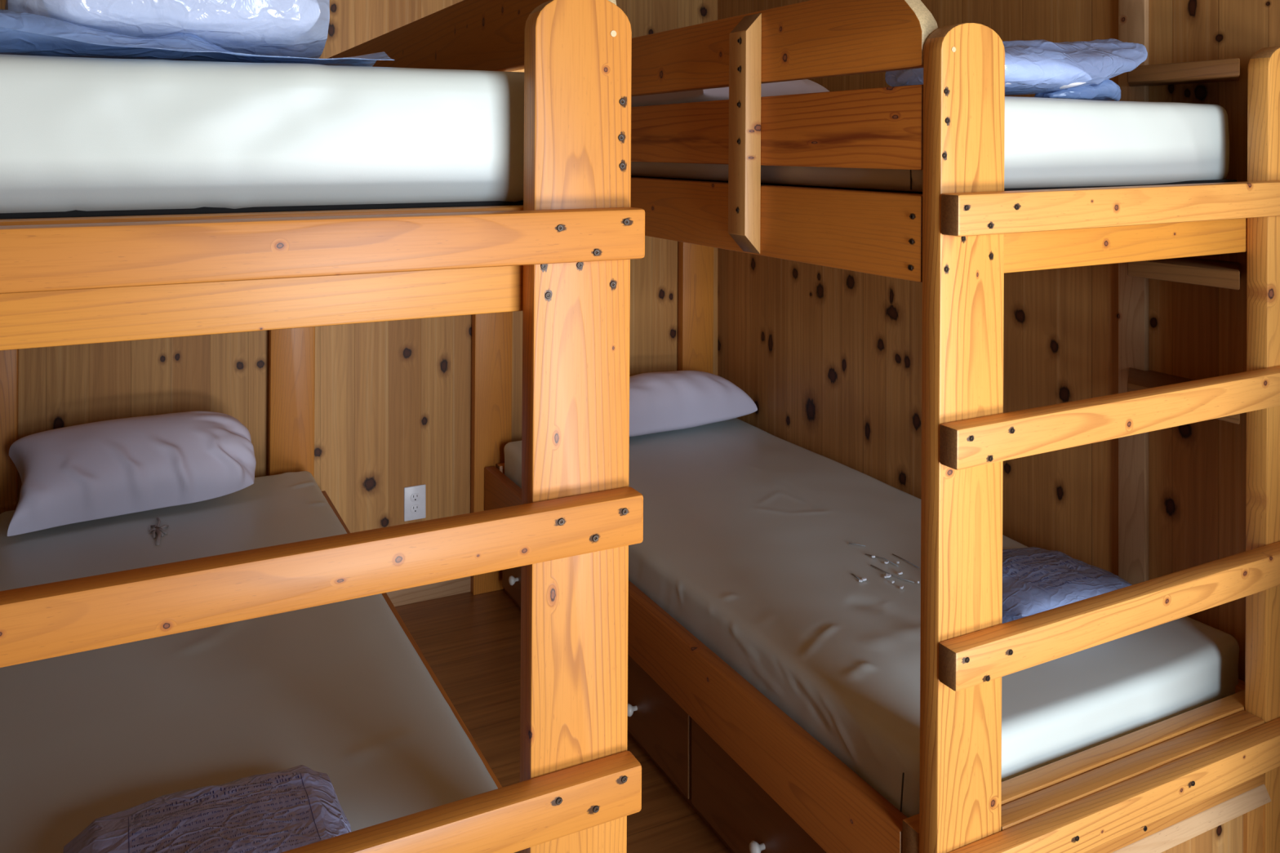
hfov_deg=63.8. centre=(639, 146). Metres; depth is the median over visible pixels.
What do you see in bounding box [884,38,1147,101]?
blanket
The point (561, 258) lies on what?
bunk bed
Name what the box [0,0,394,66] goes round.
blanket
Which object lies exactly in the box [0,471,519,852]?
mattress
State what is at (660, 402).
pillow
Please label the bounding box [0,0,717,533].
wall
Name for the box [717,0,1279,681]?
wall
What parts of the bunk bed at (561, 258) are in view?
post, rail, post, rail, post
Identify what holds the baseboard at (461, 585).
attached to the wall at (393, 398)
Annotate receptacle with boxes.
[410,493,420,502]
[410,504,420,513]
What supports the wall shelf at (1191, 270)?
attached to the wall at (828, 359)
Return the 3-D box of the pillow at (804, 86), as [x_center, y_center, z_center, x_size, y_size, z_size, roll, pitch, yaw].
[0.188,-0.162,2.953,0.400,0.134,0.660,0,0,-27]
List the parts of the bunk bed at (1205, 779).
post, rail, drawer, knob, knob, drawer, post, rail, knob, drawer, rail, post, rail, rail, panel moulding, panel, rail, panel frame, post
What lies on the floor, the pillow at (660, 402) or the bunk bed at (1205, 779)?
the bunk bed at (1205, 779)
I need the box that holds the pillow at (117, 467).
[7,411,256,536]
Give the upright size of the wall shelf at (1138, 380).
0.032 m
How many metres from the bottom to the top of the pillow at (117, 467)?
0.228 m
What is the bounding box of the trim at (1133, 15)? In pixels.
[1118,0,1148,586]
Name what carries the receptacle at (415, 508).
attached to the wall outlet at (415, 497)
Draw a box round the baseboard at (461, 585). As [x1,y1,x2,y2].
[386,576,471,607]
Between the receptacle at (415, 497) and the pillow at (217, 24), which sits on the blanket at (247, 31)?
the pillow at (217, 24)
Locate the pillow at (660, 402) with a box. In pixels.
[629,370,757,436]
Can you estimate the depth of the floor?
2.94 m
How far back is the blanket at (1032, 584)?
2.29 m
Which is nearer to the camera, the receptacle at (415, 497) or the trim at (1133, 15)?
the trim at (1133, 15)
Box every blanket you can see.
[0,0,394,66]
[62,764,351,852]
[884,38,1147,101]
[1002,546,1132,623]
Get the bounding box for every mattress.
[0,53,524,219]
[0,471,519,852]
[503,417,1239,817]
[631,96,1236,192]
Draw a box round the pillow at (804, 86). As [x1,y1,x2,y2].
[631,79,829,106]
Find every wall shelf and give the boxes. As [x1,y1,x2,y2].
[1127,57,1239,86]
[1127,257,1239,289]
[1127,367,1239,424]
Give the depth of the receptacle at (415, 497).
3.52 m
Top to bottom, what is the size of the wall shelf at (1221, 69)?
0.035 m
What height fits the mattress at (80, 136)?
0.185 m
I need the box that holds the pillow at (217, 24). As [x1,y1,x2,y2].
[42,0,319,48]
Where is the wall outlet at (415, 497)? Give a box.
[404,484,426,521]
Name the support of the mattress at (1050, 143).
on the bunk bed at (1205, 779)
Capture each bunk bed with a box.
[0,0,644,852]
[470,0,1279,852]
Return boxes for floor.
[395,589,731,852]
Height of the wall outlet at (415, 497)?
0.116 m
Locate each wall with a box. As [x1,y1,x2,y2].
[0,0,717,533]
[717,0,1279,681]
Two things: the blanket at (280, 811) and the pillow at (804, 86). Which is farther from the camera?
the pillow at (804, 86)
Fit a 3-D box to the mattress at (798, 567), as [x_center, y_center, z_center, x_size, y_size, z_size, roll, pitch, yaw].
[0.393,1.102,2.845,0.927,0.172,2.089,0,0,-27]

